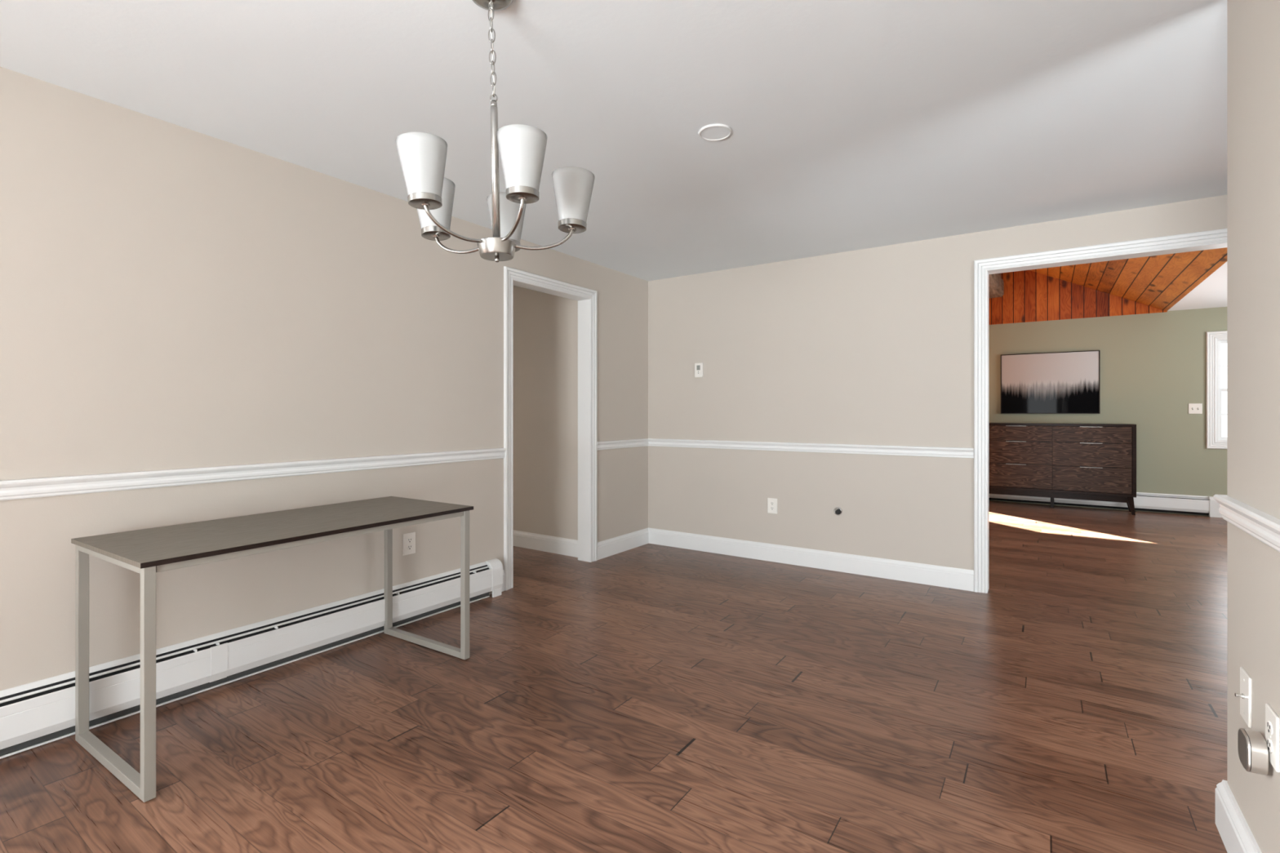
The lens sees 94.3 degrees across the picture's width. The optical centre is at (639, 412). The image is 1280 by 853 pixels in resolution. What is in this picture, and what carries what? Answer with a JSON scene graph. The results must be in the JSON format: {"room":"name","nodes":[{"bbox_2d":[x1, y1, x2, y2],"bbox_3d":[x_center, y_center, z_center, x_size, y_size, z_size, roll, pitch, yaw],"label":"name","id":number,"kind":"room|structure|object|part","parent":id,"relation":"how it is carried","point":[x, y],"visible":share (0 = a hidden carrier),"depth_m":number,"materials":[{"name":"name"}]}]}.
{"room":"dining room","nodes":[
{"label":"dining room","id":0,"kind":"room"},
{"bbox_2d":[0,66,648,690],"bbox_3d":[-2.114,-0.005,2.182,0.115,2.330,7.825,0,0,34],"label":"wall","id":1,"kind":"structure","parent":0,"point":[173,296],"depth_m":2.54,"materials":[{"name":"beige paint"}]},
{"bbox_2d":[0,558,502,759],"bbox_3d":[-2.176,1.049,1.927,0.068,0.222,4.534,0,0,34],"label":"baseboard heater","id":2,"kind":"object","parent":1,"relation":"attached to","point":[34,714],"visible":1,"depth_m":2.50,"materials":[{"name":"white metal"}]},
{"bbox_2d":[0,448,506,500],"bbox_3d":[-1.768,0.264,2.567,0.024,0.067,3.151,0,0,34],"label":"trim","id":3,"kind":"structure","parent":1,"relation":"attached to","point":[16,489],"depth_m":2.51,"materials":[{"name":"white paint"}]},
{"bbox_2d":[402,532,415,555],"bbox_3d":[-1.280,0.728,3.295,0.009,0.118,0.078,0,0,34],"label":"wall outlet","id":4,"kind":"object","parent":1,"relation":"attached to","point":[409,539],"visible":1,"depth_m":3.29,"materials":[{"name":"beige plastic"}]},
{"bbox_2d":[406,544,412,549],"bbox_3d":[-1.278,0.748,3.294,0.002,0.027,0.034,0,0,34],"label":"receptacle","id":5,"kind":"object","parent":4,"relation":"attached to","point":[408,546],"depth_m":3.29,"materials":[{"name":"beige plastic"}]},
{"bbox_2d":[406,537,412,542],"bbox_3d":[-1.278,0.709,3.294,0.002,0.027,0.034,0,0,34],"label":"receptacle","id":6,"kind":"object","parent":4,"relation":"attached to","point":[408,540],"depth_m":3.29,"materials":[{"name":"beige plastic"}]},
{"bbox_2d":[503,266,596,591],"bbox_3d":[-0.660,0.103,4.298,0.138,2.114,0.958,0,0,34],"label":"door frame","id":7,"kind":"structure","parent":1,"relation":"in","point":[586,298],"depth_m":4.60,"materials":[{"name":"white paint"}]},
{"bbox_2d":[501,528,648,591],"bbox_3d":[-0.420,1.093,4.552,0.014,0.134,1.770,0,0,34],"label":"baseboard","id":8,"kind":"structure","parent":1,"relation":"attached to","point":[612,546],"depth_m":4.92,"materials":[{"name":"white paint"}]},
{"bbox_2d":[596,438,648,450],"bbox_3d":[-0.129,0.264,4.971,0.024,0.067,0.751,0,0,34],"label":"trim","id":9,"kind":"structure","parent":1,"relation":"attached to","point":[606,445],"depth_m":4.93,"materials":[{"name":"white paint"}]},
{"bbox_2d":[513,285,577,540],"bbox_3d":[-2.138,-0.005,5.947,4.167,2.330,0.100,0,0,34],"label":"wall","id":10,"kind":"structure","parent":0,"point":[545,326],"depth_m":4.97,"materials":[{"name":"beige paint"}]},
{"bbox_2d":[513,529,577,557],"bbox_3d":[-2.129,1.093,5.872,4.067,0.134,0.014,0,0,34],"label":"baseboard","id":11,"kind":"structure","parent":10,"relation":"attached to","point":[563,546],"depth_m":4.95,"materials":[{"name":"white paint"}]},
{"bbox_2d":[0,500,1226,852],"bbox_3d":[0.140,1.200,3.402,10.800,0.080,12.580,0,0,34],"label":"floor","id":12,"kind":"structure","parent":0,"point":[648,698],"depth_m":2.20,"materials":[{"name":"brown wood"}]},
{"bbox_2d":[71,496,473,802],"bbox_3d":[-1.399,0.802,2.457,0.634,0.715,1.267,0,0,33],"label":"console table","id":13,"kind":"object","parent":12,"relation":"on","point":[148,552],"visible":1,"depth_m":2.10,"materials":[{"name":"grey laminate"}]},
{"bbox_3d":[-1.724,0.809,1.940,0.621,0.696,0.030,0,0,33],"label":"leg frame","id":14,"kind":"part","parent":13,"relation":"part of","materials":[{"name":"silver metal"}]},
{"bbox_3d":[-1.152,0.472,2.291,0.022,0.022,1.171,0,0,33],"label":"rail","id":15,"kind":"part","parent":13,"relation":"part of","materials":[{"name":"silver metal"}]},
{"bbox_3d":[-1.072,0.809,2.956,0.621,0.696,0.030,0,0,33],"label":"leg frame","id":16,"kind":"part","parent":13,"relation":"part of","materials":[{"name":"silver metal"}]},
{"bbox_2d":[988,422,1136,515],"bbox_3d":[5.034,0.646,7.250,1.552,1.027,0.359,0,0,34],"label":"dresser","id":17,"kind":"object","parent":12,"relation":"on","point":[1097,462],"visible":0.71,"depth_m":7.04,"materials":[{"name":"brown wood"}]},
{"bbox_3d":[4.639,0.779,7.327,0.735,0.286,0.019,0,0,34],"label":"drawer","id":18,"kind":"part","parent":17,"relation":"part of","materials":[{"name":"brown wood"}]},
{"bbox_3d":[4.639,0.492,7.327,0.735,0.276,0.019,0,0,34],"label":"drawer","id":19,"kind":"part","parent":17,"relation":"part of","materials":[{"name":"brown wood"}]},
{"bbox_3d":[4.639,0.256,7.327,0.735,0.184,0.019,0,0,34],"label":"drawer","id":20,"kind":"part","parent":17,"relation":"part of","materials":[{"name":"brown wood"}]},
{"bbox_3d":[5.036,1.058,7.253,0.036,0.205,0.040,0,0,34],"label":"leg","id":21,"kind":"part","parent":17,"relation":"part of","materials":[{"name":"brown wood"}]},
{"bbox_3d":[5.250,0.779,6.911,0.735,0.286,0.019,0,0,34],"label":"drawer","id":22,"kind":"part","parent":17,"relation":"part of","materials":[{"name":"brown wood"}]},
{"bbox_3d":[5.250,0.492,6.911,0.735,0.276,0.019,0,0,34],"label":"drawer","id":23,"kind":"part","parent":17,"relation":"part of","materials":[{"name":"brown wood"}]},
{"bbox_3d":[5.250,0.256,6.911,0.735,0.184,0.019,0,0,34],"label":"drawer","id":24,"kind":"part","parent":17,"relation":"part of","materials":[{"name":"brown wood"}]},
{"bbox_3d":[5.567,1.058,6.734,0.079,0.205,0.050,0,0,34],"label":"leg","id":25,"kind":"part","parent":17,"relation":"part of","materials":[{"name":"brown wood"}]},
{"bbox_2d":[0,0,1226,311],"bbox_3d":[0.146,-1.909,3.410,10.800,1.478,12.600,0,0,34],"label":"ceiling","id":26,"kind":"structure","parent":0,"point":[855,125],"depth_m":2.24,"materials":[{"name":"white paint"}]},
{"bbox_2d":[395,0,595,262],"bbox_3d":[-0.420,-0.793,1.629,0.531,0.755,0.505,0,0,34],"label":"chandelier","id":27,"kind":"object","parent":26,"relation":"hanging from","point":[422,155],"visible":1,"depth_m":1.59,"materials":[{"name":"white glass"}]},
{"bbox_3d":[-0.544,-0.599,1.482,0.122,0.153,0.122,0,0,34],"label":"lamp shade","id":28,"kind":"part","parent":27,"relation":"part of","materials":[{"name":"white glass"}]},
{"bbox_3d":[-0.601,-0.590,1.727,0.122,0.156,0.122,0,0,34],"label":"lamp shade","id":29,"kind":"part","parent":27,"relation":"part of","materials":[{"name":"white glass"}]},
{"bbox_3d":[-0.476,-0.488,1.547,0.011,0.070,0.186,0,0,42],"label":"arm","id":30,"kind":"part","parent":27,"relation":"part of","materials":[{"name":"silver metal"}]},
{"bbox_3d":[-0.509,-0.481,1.685,0.188,0.065,0.010,0,0,23],"label":"arm","id":31,"kind":"part","parent":27,"relation":"part of","materials":[{"name":"silver metal"}]},
{"bbox_3d":[-0.410,-1.013,1.651,0.014,0.262,0.005,0,0,7],"label":"cord","id":32,"kind":"part","parent":27,"relation":"part of","materials":[{"name":"silver metal"}]},
{"bbox_3d":[-0.400,-0.675,1.644,0.021,0.423,0.035,0,0,-39],"label":"stem","id":33,"kind":"part","parent":27,"relation":"part of","materials":[{"name":"silver metal"}]},
{"bbox_3d":[-0.418,-0.591,1.860,0.122,0.155,0.122,0,0,34],"label":"lamp shade","id":34,"kind":"part","parent":27,"relation":"part of","materials":[{"name":"white glass"}]},
{"bbox_3d":[-0.333,-0.493,1.535,0.010,0.074,0.184,0,0,-31],"label":"arm","id":35,"kind":"part","parent":27,"relation":"part of","materials":[{"name":"silver metal"}]},
{"bbox_3d":[-0.289,-0.606,1.459,0.122,0.149,0.122,0,0,34],"label":"lamp shade","id":36,"kind":"part","parent":27,"relation":"part of","materials":[{"name":"white glass"}]},
{"bbox_3d":[-0.277,-0.490,1.667,0.185,0.071,0.011,0,0,-14],"label":"arm","id":37,"kind":"part","parent":27,"relation":"part of","materials":[{"name":"silver metal"}]},
{"bbox_3d":[-0.190,-0.602,1.695,0.122,0.152,0.122,0,0,34],"label":"lamp shade","id":38,"kind":"part","parent":27,"relation":"part of","materials":[{"name":"white glass"}]},
{"bbox_2d":[697,124,732,140],"bbox_3d":[0.313,-1.166,2.474,0.140,0.008,0.140,0,0,34],"label":"ceiling disc","id":39,"kind":"object","parent":26,"relation":"attached to","point":[711,131],"visible":1,"depth_m":2.46,"materials":[{"name":"white paint"}]},
{"bbox_2d":[648,195,1226,570],"bbox_3d":[2.753,-0.005,3.523,6.418,2.330,0.103,0,0,34],"label":"wall","id":40,"kind":"structure","parent":0,"point":[873,345],"depth_m":4.35,"materials":[{"name":"beige paint"}]},
{"bbox_2d":[694,362,703,377],"bbox_3d":[0.495,-0.356,4.985,0.074,0.120,0.023,0,0,34],"label":"thermostat","id":41,"kind":"object","parent":40,"relation":"attached to","point":[699,367],"visible":1,"depth_m":4.97,"materials":[{"name":"beige plastic"}]},
{"bbox_2d":[767,497,777,514],"bbox_3d":[1.032,0.728,4.628,0.078,0.118,0.009,0,0,34],"label":"wall outlet","id":42,"kind":"object","parent":40,"relation":"attached to","point":[771,503],"visible":1,"depth_m":4.63,"materials":[{"name":"beige plastic"}]},
{"bbox_2d":[648,528,973,591],"bbox_3d":[1.117,1.093,4.567,2.538,0.134,0.014,0,0,34],"label":"baseboard","id":43,"kind":"structure","parent":40,"relation":"attached to","point":[908,571],"depth_m":4.39,"materials":[{"name":"white paint"}]},
{"bbox_2d":[648,438,973,457],"bbox_3d":[1.115,0.264,4.563,2.538,0.067,0.024,0,0,34],"label":"trim","id":44,"kind":"structure","parent":40,"relation":"attached to","point":[933,451],"depth_m":4.40,"materials":[{"name":"white paint"}]},
{"bbox_2d":[833,506,842,515],"bbox_3d":[1.444,0.722,4.338,0.062,0.062,0.024,0,0,34],"label":"pipe stub","id":45,"kind":"object","parent":40,"relation":"attached to","point":[838,512],"visible":1,"depth_m":4.33,"materials":[{"name":"silver metal"}]},
{"bbox_2d":[973,228,1226,593],"bbox_3d":[2.762,0.087,3.524,1.353,2.146,0.156,0,0,34],"label":"door frame","id":46,"kind":"structure","parent":40,"relation":"in","point":[1217,238],"depth_m":3.81,"materials":[{"name":"white paint"}]},
{"bbox_2d":[988,270,1226,515],"bbox_3d":[4.667,-0.719,7.880,8.165,3.758,0.120,0,0,34],"label":"wall","id":47,"kind":"structure","parent":0,"point":[1153,366],"depth_m":7.00,"materials":[{"name":"green paint"}]},
{"bbox_2d":[988,273,1004,298],"bbox_3d":[3.346,-1.608,5.952,0.308,0.228,4.555,0,0,34],"label":"ceiling beam","id":48,"kind":"structure","parent":47,"relation":"attached to","point":[996,284],"depth_m":7.23,"materials":[{"name":"brown wood"}]},
{"bbox_2d":[1000,350,1099,413],"bbox_3d":[5.136,-0.370,7.467,1.026,0.768,0.030,0,0,34],"label":"framed picture","id":49,"kind":"object","parent":47,"relation":"attached to","point":[1056,382],"visible":1,"depth_m":7.44,"materials":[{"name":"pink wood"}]},
{"bbox_2d":[988,310,1167,324],"bbox_3d":[3.666,-1.169,8.485,5.830,0.022,0.008,0,0,34],"label":"trim","id":50,"kind":"structure","parent":47,"relation":"attached to","point":[1161,311],"depth_m":7.29,"materials":[{"name":"red wood"}]},
{"bbox_2d":[988,492,1222,517],"bbox_3d":[5.031,1.048,7.517,3.380,0.224,0.071,0,0,34],"label":"baseboard heater","id":51,"kind":"object","parent":47,"relation":"attached to","point":[1154,502],"visible":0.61,"depth_m":6.87,"materials":[{"name":"white metal"}]},
{"bbox_3d":[5.003,1.034,7.565,3.280,0.192,0.022,0,0,34],"label":"plate","id":52,"kind":"part","parent":51,"relation":"part of","materials":[{"name":"white metal"}]},
{"bbox_2d":[1188,403,1202,413],"bbox_3d":[6.271,-0.044,6.703,0.114,0.116,0.018,0,0,34],"label":"light switch","id":53,"kind":"object","parent":47,"relation":"attached to","point":[1193,408],"visible":1,"depth_m":6.71,"materials":[{"name":"beige plastic"}]},
{"bbox_2d":[1206,330,1226,448],"bbox_3d":[6.797,-0.250,6.416,1.011,1.306,0.140,0,0,34],"label":"window","id":54,"kind":"structure","parent":47,"relation":"in","point":[1215,440],"depth_m":6.62,"materials":[{"name":"white paint"}]},
{"bbox_3d":[6.817,-0.519,6.445,0.819,0.575,0.030,0,0,34],"label":"sash","id":55,"kind":"part","parent":54,"relation":"part of","materials":[{"name":"white paint"}]},
{"bbox_3d":[6.797,0.019,6.416,0.819,0.575,0.030,0,0,34],"label":"sash","id":56,"kind":"part","parent":54,"relation":"part of","materials":[{"name":"white paint"}]},
{"bbox_2d":[1226,0,1279,852],"bbox_3d":[0.106,-0.005,-0.689,0.115,2.330,5.580,0,0,34],"label":"wall","id":57,"kind":"structure","parent":0,"point":[1253,26],"depth_m":1.44,"materials":[{"name":"beige paint"}]},
{"bbox_2d":[1215,779,1262,852],"bbox_3d":[0.111,1.093,-0.681,0.155,0.134,5.600,0,0,34],"label":"baseboard","id":58,"kind":"structure","parent":57,"relation":"attached to","point":[1237,837],"depth_m":1.55,"materials":[{"name":"white paint"}]},
{"bbox_2d":[1235,666,1252,728],"bbox_3d":[1.507,0.710,1.488,0.022,0.122,0.080,0,0,34],"label":"plate","id":59,"kind":"object","parent":57,"relation":"attached to","point":[1245,695],"visible":1,"depth_m":1.47,"materials":[{"name":"beige plastic"}]},
{"bbox_2d":[1213,494,1279,552],"bbox_3d":[0.111,0.264,-0.678,0.158,0.067,5.604,0,0,34],"label":"trim","id":60,"kind":"structure","parent":57,"relation":"attached to","point":[1264,527],"depth_m":1.40,"materials":[{"name":"white paint"}]},
{"bbox_2d":[1265,703,1279,772],"bbox_3d":[1.394,0.716,1.311,0.009,0.118,0.078,0,0,34],"label":"wall outlet","id":61,"kind":"object","parent":57,"relation":"attached to","point":[1272,719],"visible":0.98,"depth_m":1.30,"materials":[{"name":"beige plastic"}]},
{"bbox_2d":[1237,728,1268,775],"bbox_3d":[1.397,0.772,1.353,0.035,0.080,0.082,0,0,34],"label":"plug","id":62,"kind":"object","parent":61,"relation":"attached to","point":[1252,747],"visible":1,"depth_m":1.33,"materials":[{"name":"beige metal"}]},
{"bbox_2d":[1266,738,1272,752],"bbox_3d":[1.392,0.736,1.312,0.002,0.027,0.034,0,0,34],"label":"receptacle","id":63,"kind":"object","parent":61,"relation":"attached to","point":[1269,741],"depth_m":1.31,"materials":[{"name":"beige plastic"}]},
{"bbox_2d":[1266,720,1272,734],"bbox_3d":[1.392,0.697,1.312,0.002,0.027,0.034,0,0,34],"label":"receptacle","id":64,"kind":"object","parent":61,"relation":"attached to","point":[1269,723],"depth_m":1.31,"materials":[{"name":"beige plastic"}]}
]}

